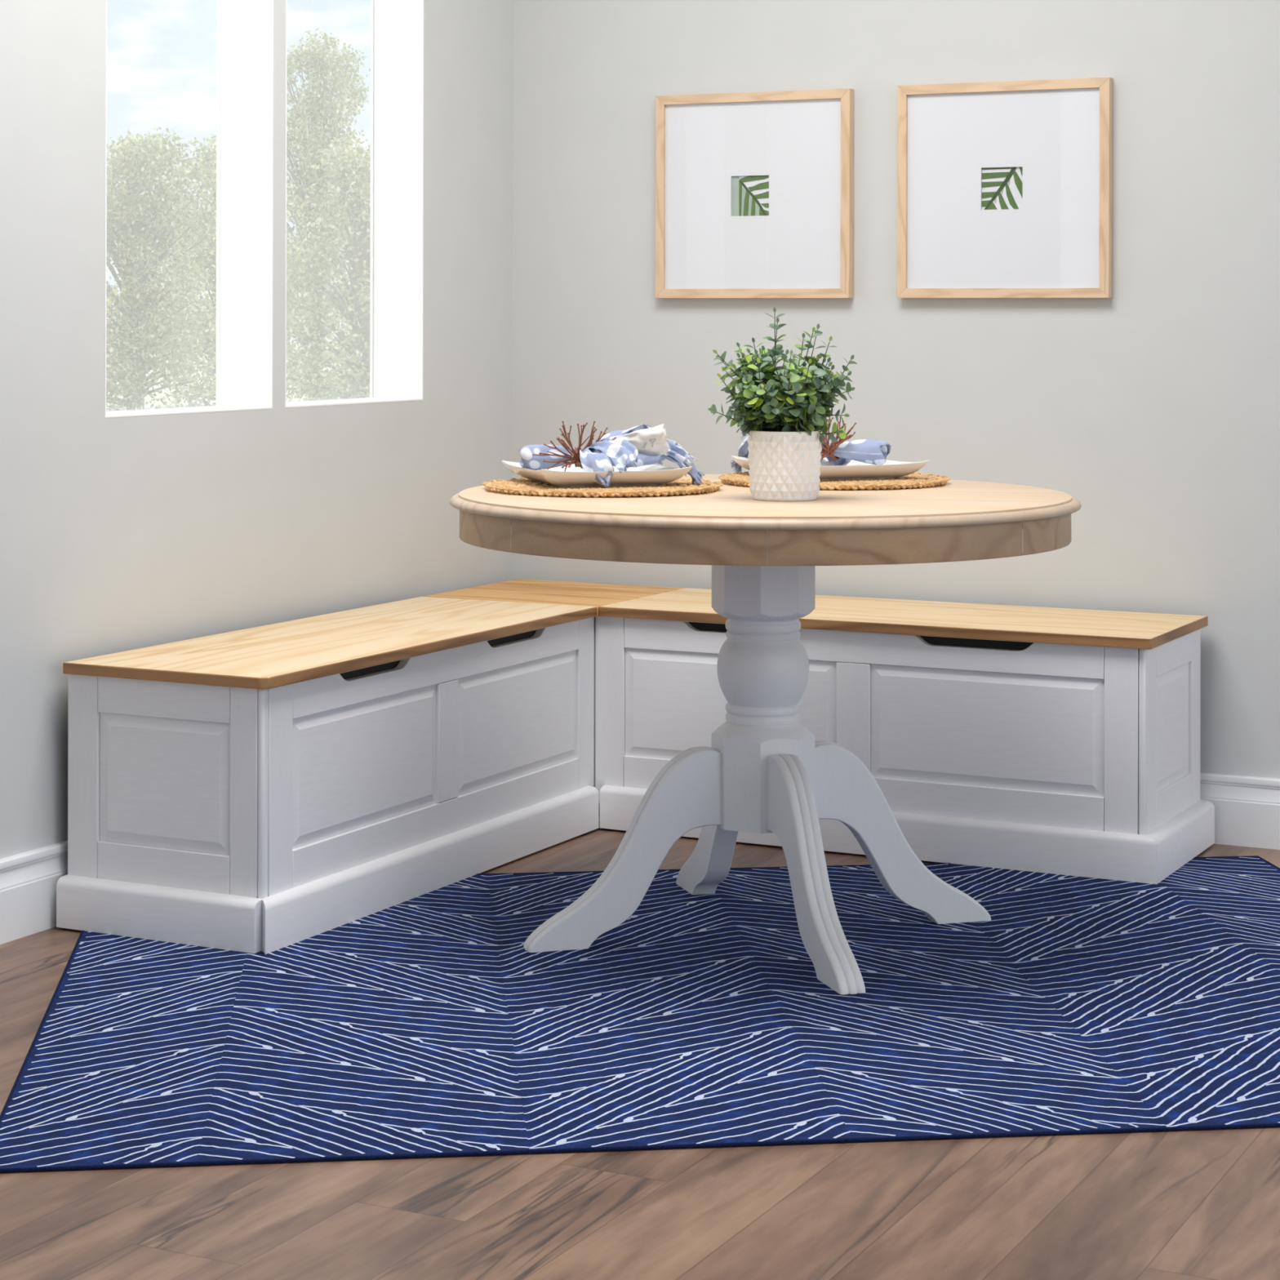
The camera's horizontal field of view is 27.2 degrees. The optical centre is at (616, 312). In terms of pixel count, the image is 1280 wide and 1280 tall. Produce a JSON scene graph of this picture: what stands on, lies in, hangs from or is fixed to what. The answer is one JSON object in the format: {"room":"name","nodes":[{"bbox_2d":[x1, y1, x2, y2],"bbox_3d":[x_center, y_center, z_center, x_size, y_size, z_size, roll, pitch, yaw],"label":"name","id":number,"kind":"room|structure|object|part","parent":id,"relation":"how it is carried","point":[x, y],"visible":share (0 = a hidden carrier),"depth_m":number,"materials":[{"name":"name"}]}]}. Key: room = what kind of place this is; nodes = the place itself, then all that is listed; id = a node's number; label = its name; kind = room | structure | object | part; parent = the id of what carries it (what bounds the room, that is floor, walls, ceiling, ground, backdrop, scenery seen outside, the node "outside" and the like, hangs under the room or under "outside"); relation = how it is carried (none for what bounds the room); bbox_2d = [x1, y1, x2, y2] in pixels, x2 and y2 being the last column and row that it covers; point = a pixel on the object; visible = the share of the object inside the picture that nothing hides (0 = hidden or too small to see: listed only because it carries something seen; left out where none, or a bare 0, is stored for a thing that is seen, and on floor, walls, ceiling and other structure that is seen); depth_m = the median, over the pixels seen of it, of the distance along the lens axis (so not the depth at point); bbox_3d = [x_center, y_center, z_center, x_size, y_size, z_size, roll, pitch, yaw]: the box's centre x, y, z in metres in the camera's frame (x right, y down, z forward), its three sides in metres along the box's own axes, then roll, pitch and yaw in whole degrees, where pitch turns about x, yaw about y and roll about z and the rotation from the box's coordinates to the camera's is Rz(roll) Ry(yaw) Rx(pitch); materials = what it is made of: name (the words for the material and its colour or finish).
{"room":"dining room","nodes":[
{"label":"dining room","id":0,"kind":"room"},
{"bbox_2d":[0,0,512,858],"bbox_3d":[-1.244,-0.289,4.199,0.130,2.700,4.200,0,0,27],"label":"wall","id":1,"kind":"structure","parent":0,"point":[126,533],"depth_m":4.90,"materials":[{"name":"paint"}]},
{"bbox_2d":[0,840,67,944],"bbox_3d":[-1.180,0.992,4.165,0.018,0.138,4.200,0,0,27],"label":"baseboard","id":2,"kind":"structure","parent":1,"relation":"attached to","point":[28,880],"depth_m":4.51,"materials":[{"name":"white paint"}]},
{"bbox_2d":[105,0,273,417],"bbox_3d":[-0.851,-0.436,4.976,0.132,1.250,0.526,0,0,27],"label":"window","id":3,"kind":"structure","parent":1,"relation":"in","point":[244,28],"depth_m":5.21,"materials":[{"name":"white paint"}]},
{"bbox_2d":[284,0,423,408],"bbox_3d":[-0.594,-0.436,5.485,0.132,1.250,0.526,0,0,27],"label":"window","id":4,"kind":"structure","parent":1,"relation":"in","point":[397,273],"depth_m":5.71,"materials":[{"name":"white paint"}]},
{"bbox_2d":[0,821,1279,1279],"bbox_3d":[0.524,1.104,2.127,5.500,0.080,6.900,0,0,27],"label":"floor","id":5,"kind":"structure","parent":0,"point":[1192,1204],"depth_m":3.13,"materials":[{"name":"brown wood"}]},
{"bbox_2d":[422,578,684,821],"bbox_3d":[-0.132,0.831,5.715,0.421,0.453,0.421,0,0,27],"label":"bench","id":6,"kind":"object","parent":5,"relation":"on","point":[518,590],"visible":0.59,"depth_m":5.68,"materials":[{"name":"white wood"}]},
{"bbox_3d":[-0.132,0.615,5.714,0.421,0.020,0.421,0,0,27],"label":"seat lid","id":7,"kind":"part","parent":6,"relation":"part of","materials":[{"name":"brown wood"}]},
{"bbox_2d":[0,855,1279,1173],"bbox_3d":[0.232,1.060,4.204,2.252,0.005,1.649,0,0,-7],"label":"area rug","id":8,"kind":"object","parent":5,"relation":"on","point":[425,1025],"visible":0.8,"depth_m":3.92,"materials":[{"name":"blue fabric"}]},
{"bbox_2d":[56,596,599,954],"bbox_3d":[-0.494,0.831,4.990,0.429,0.453,1.226,0,0,27],"label":"storage bench","id":9,"kind":"object","parent":8,"relation":"on","point":[268,788],"visible":1,"depth_m":4.58,"materials":[{"name":"white paint"}]},
{"bbox_3d":[-0.765,0.960,4.483,0.274,0.102,0.018,0,0,27],"label":"rail","id":10,"kind":"part","parent":9,"relation":"part of","materials":[{"name":"white paint"}]},
{"bbox_3d":[-0.765,0.656,4.483,0.274,0.063,0.018,0,0,27],"label":"rail","id":11,"kind":"part","parent":9,"relation":"part of","materials":[{"name":"white paint"}]},
{"bbox_3d":[-0.766,0.798,4.482,0.274,0.222,0.013,0,0,27],"label":"raised panel","id":12,"kind":"part","parent":9,"relation":"part of","materials":[{"name":"white paint"}]},
{"bbox_3d":[-0.588,0.818,4.394,0.012,0.387,0.018,0,0,27],"label":"corner post","id":13,"kind":"part","parent":9,"relation":"part of","materials":[{"name":"white paint"}]},
{"bbox_3d":[-0.497,0.614,4.991,0.421,0.020,1.197,0,0,27],"label":"seat lid","id":14,"kind":"part","parent":9,"relation":"part of","materials":[{"name":"brown wood"}]},
{"bbox_3d":[-0.445,0.799,4.681,0.013,0.222,0.482,0,0,27],"label":"raised panel","id":15,"kind":"part","parent":9,"relation":"part of","materials":[{"name":"white paint"}]},
{"bbox_3d":[-0.320,0.961,4.931,0.018,0.102,1.041,0,0,27],"label":"rail","id":16,"kind":"part","parent":9,"relation":"part of","materials":[{"name":"white paint"}]},
{"bbox_3d":[-0.319,0.657,4.931,0.018,0.062,1.041,0,0,27],"label":"rail","id":17,"kind":"part","parent":9,"relation":"part of","materials":[{"name":"white paint"}]},
{"bbox_3d":[-0.194,0.799,5.177,0.013,0.222,0.488,0,0,27],"label":"raised panel","id":18,"kind":"part","parent":9,"relation":"part of","materials":[{"name":"white paint"}]},
{"bbox_2d":[449,474,1081,994],"bbox_3d":[0.249,0.683,4.504,1.068,0.751,1.068,0,0,27],"label":"pedestal table","id":19,"kind":"object","parent":8,"relation":"on","point":[763,771],"visible":0.94,"depth_m":4.39,"materials":[{"name":"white wood"}]},
{"bbox_2d":[482,477,722,497],"bbox_3d":[-0.025,0.301,4.571,0.416,0.012,0.415,0,0,27],"label":"placemat","id":20,"kind":"object","parent":19,"relation":"on","point":[522,486],"visible":0.71,"depth_m":4.45,"materials":[{"name":"wicker"}]},
{"bbox_2d":[501,460,692,487],"bbox_3d":[-0.038,0.281,4.604,0.267,0.034,0.267,0,0,-17],"label":"square plate","id":21,"kind":"object","parent":20,"relation":"on","point":[651,474],"visible":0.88,"depth_m":4.51,"materials":[{"name":"white ceramic"}]},
{"bbox_2d":[532,421,616,471],"bbox_3d":[-0.072,0.235,4.555,0.122,0.094,0.086,0,0,-34],"label":"napkin ring","id":22,"kind":"object","parent":21,"relation":"on","point":[575,458],"visible":0.94,"depth_m":4.56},
{"bbox_2d":[519,423,705,488],"bbox_3d":[-0.005,0.250,4.561,0.311,0.114,0.179,0,0,-15],"label":"cloth napkin","id":23,"kind":"object","parent":21,"relation":"on","point":[637,446],"visible":0.98,"depth_m":4.55,"materials":[{"name":"blue fabric"}]},
{"bbox_3d":[0.010,0.897,4.433,0.339,0.323,0.043,0,0,-17],"label":"leg","id":24,"kind":"part","parent":19,"relation":"part of","materials":[{"name":"white paint"}]},
{"bbox_3d":[0.178,0.897,4.743,0.043,0.323,0.339,0,0,-17],"label":"leg","id":25,"kind":"part","parent":19,"relation":"part of","materials":[{"name":"white paint"}]},
{"bbox_2d":[707,306,857,501],"bbox_3d":[0.274,0.150,4.341,0.227,0.316,0.195,0,0,-38],"label":"potted plant","id":26,"kind":"object","parent":19,"relation":"on","point":[783,418],"visible":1,"depth_m":4.30,"materials":[{"name":"green plant"}]},
{"bbox_3d":[0.274,0.104,4.341,0.190,0.206,0.183,0,0,-45],"label":"stem","id":27,"kind":"part","parent":26,"relation":"part of","materials":[{"name":"green plant"}]},
{"bbox_3d":[0.277,0.251,4.344,0.124,0.114,0.124,0,0,27],"label":"pot","id":28,"kind":"part","parent":26,"relation":"part of","materials":[{"name":"white ceramic"}]},
{"bbox_3d":[0.320,0.898,4.266,0.043,0.323,0.339,0,0,-17],"label":"leg","id":29,"kind":"part","parent":19,"relation":"part of","materials":[{"name":"white paint"}]},
{"bbox_2d":[718,471,950,489],"bbox_3d":[0.390,0.302,4.760,0.415,0.012,0.416,0,0,42],"label":"placemat","id":30,"kind":"object","parent":19,"relation":"on","point":[914,480],"visible":0.46,"depth_m":4.66,"materials":[{"name":"wicker"}]},
{"bbox_2d":[730,455,928,479],"bbox_3d":[0.384,0.281,4.796,0.267,0.034,0.267,0,0,-22],"label":"square plate","id":31,"kind":"object","parent":30,"relation":"on","point":[855,469],"visible":0.51,"depth_m":4.71,"materials":[{"name":"white ceramic"}]},
{"bbox_2d":[730,432,891,472],"bbox_3d":[0.356,0.249,4.846,0.311,0.114,0.179,0,0,13],"label":"cloth napkin","id":32,"kind":"object","parent":31,"relation":"on","point":[873,451],"visible":0.28,"depth_m":4.76,"materials":[{"name":"blue fabric"}]},
{"bbox_2d":[820,415,856,461],"bbox_3d":[0.371,0.234,4.769,0.122,0.094,0.086,0,0,4],"label":"napkin ring","id":33,"kind":"object","parent":31,"relation":"on","point":[830,449],"visible":0.49,"depth_m":4.76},
{"bbox_3d":[0.487,0.898,4.575,0.339,0.323,0.043,0,0,-17],"label":"leg","id":34,"kind":"part","parent":19,"relation":"part of","materials":[{"name":"white paint"}]},
{"bbox_2d":[595,587,1214,884],"bbox_3d":[0.570,0.833,5.355,1.184,0.453,0.429,0,0,27],"label":"storage bench","id":35,"kind":"object","parent":5,"relation":"on","point":[1064,741],"visible":0.89,"depth_m":5.11,"materials":[{"name":"white paint"}]},
{"bbox_3d":[0.227,0.800,5.323,0.468,0.222,0.013,0,0,27],"label":"raised panel","id":36,"kind":"part","parent":35,"relation":"part of","materials":[{"name":"white paint"}]},
{"bbox_3d":[0.469,0.963,5.202,1.009,0.102,0.018,0,0,27],"label":"rail","id":37,"kind":"part","parent":35,"relation":"part of","materials":[{"name":"white paint"}]},
{"bbox_3d":[0.469,0.659,5.202,1.009,0.062,0.018,0,0,27],"label":"rail","id":38,"kind":"part","parent":35,"relation":"part of","materials":[{"name":"white paint"}]},
{"bbox_3d":[0.573,0.616,5.358,1.155,0.020,0.421,0,0,27],"label":"seat lid","id":39,"kind":"part","parent":35,"relation":"part of","materials":[{"name":"brown wood"}]},
{"bbox_3d":[0.709,0.801,5.079,0.470,0.222,0.013,0,0,27],"label":"raised panel","id":40,"kind":"part","parent":35,"relation":"part of","materials":[{"name":"white paint"}]},
{"bbox_3d":[0.983,0.821,4.939,0.014,0.387,0.012,0,0,27],"label":"corner post","id":41,"kind":"part","parent":35,"relation":"part of","materials":[{"name":"white paint"}]},
{"bbox_3d":[1.073,0.802,5.119,0.013,0.222,0.260,0,0,27],"label":"raised panel","id":42,"kind":"part","parent":35,"relation":"part of","materials":[{"name":"white paint"}]},
{"bbox_3d":[1.072,0.659,5.119,0.018,0.063,0.260,0,0,27],"label":"rail","id":43,"kind":"part","parent":35,"relation":"part of","materials":[{"name":"white paint"}]},
{"bbox_3d":[1.071,0.964,5.119,0.018,0.102,0.260,0,0,27],"label":"rail","id":44,"kind":"part","parent":35,"relation":"part of","materials":[{"name":"white paint"}]},
{"bbox_2d":[511,0,1279,778],"bbox_3d":[1.786,-0.283,5.093,4.730,2.700,0.130,0,0,27],"label":"wall","id":45,"kind":"structure","parent":0,"point":[1153,405],"depth_m":5.52,"materials":[{"name":"paint"}]},
{"bbox_2d":[655,88,853,297],"bbox_3d":[0.297,-0.255,5.758,0.461,0.448,0.024,0,0,27],"label":"picture frame","id":46,"kind":"object","parent":45,"relation":"attached to","point":[754,191],"visible":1,"depth_m":5.75,"materials":[{"name":"brown wood"}]},
{"bbox_2d":[731,175,768,216],"bbox_3d":[0.293,-0.254,5.762,0.099,0.096,0.002,0,0,27],"label":"print","id":47,"kind":"object","parent":46,"relation":"attached to","point":[749,193],"depth_m":5.76,"materials":[{"name":"green paper"}]},
{"bbox_2d":[897,77,1112,297],"bbox_3d":[0.804,-0.255,5.501,0.460,0.450,0.024,0,0,27],"label":"picture frame","id":48,"kind":"object","parent":45,"relation":"attached to","point":[1005,188],"visible":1,"depth_m":5.50,"materials":[{"name":"brown wood"}]},
{"bbox_2d":[982,166,1022,209],"bbox_3d":[0.803,-0.258,5.503,0.090,0.088,0.001,0,0,27],"label":"print","id":49,"kind":"object","parent":48,"relation":"attached to","point":[1002,186],"depth_m":5.50,"materials":[{"name":"green paper"}]},
{"bbox_2d":[1200,772,1279,849],"bbox_3d":[1.808,0.998,4.997,4.600,0.138,0.018,0,0,27],"label":"baseboard","id":50,"kind":"structure","parent":45,"relation":"attached to","point":[1247,808],"depth_m":5.27,"materials":[{"name":"white paint"}]},
{"label":"outside","id":51,"kind":"structure","parent":0,"visible":0},
{"bbox_2d":[106,342,358,411],"bbox_3d":[-20.419,1.159,44.258,69.500,0.230,90.000,0,0,27],"label":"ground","id":52,"kind":"structure","parent":51,"point":[148,399],"depth_m":33.67,"materials":[{"name":"green plant"}]},
{"bbox_2d":[106,253,124,397],"bbox_3d":[-5.554,-0.145,24.351,2.086,2.474,1.780,0,0,17],"label":"tree","id":53,"kind":"object","parent":52,"relation":"on","point":[115,291],"visible":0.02,"depth_m":24.58,"materials":[{"name":"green plant"}]},
{"bbox_2d":[106,126,216,411],"bbox_3d":[-5.031,-0.390,26.718,2.321,3.012,2.396,0,0,-17],"label":"tree","id":54,"kind":"object","parent":52,"relation":"on","point":[135,242],"visible":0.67,"depth_m":26.41,"materials":[{"name":"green plant"}]},
{"bbox_2d":[124,133,332,408],"bbox_3d":[-4.283,-0.454,29.225,2.331,3.122,1.960,0,0,5],"label":"tree","id":55,"kind":"object","parent":52,"relation":"on","point":[209,156],"visible":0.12,"depth_m":29.05,"materials":[{"name":"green plant"}]},
{"bbox_2d":[286,137,370,402],"bbox_3d":[-2.308,-0.258,24.845,1.971,2.746,2.137,0,0,29],"label":"tree","id":56,"kind":"object","parent":52,"relation":"on","point":[357,256],"visible":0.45,"depth_m":24.76,"materials":[{"name":"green plant"}]},
{"bbox_2d":[286,28,370,400],"bbox_3d":[-3.645,-1.163,31.760,2.225,4.535,2.184,0,0,27],"label":"tree","id":57,"kind":"object","parent":52,"relation":"on","point":[320,138],"visible":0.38,"depth_m":31.57,"materials":[{"name":"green plant"}]}
]}

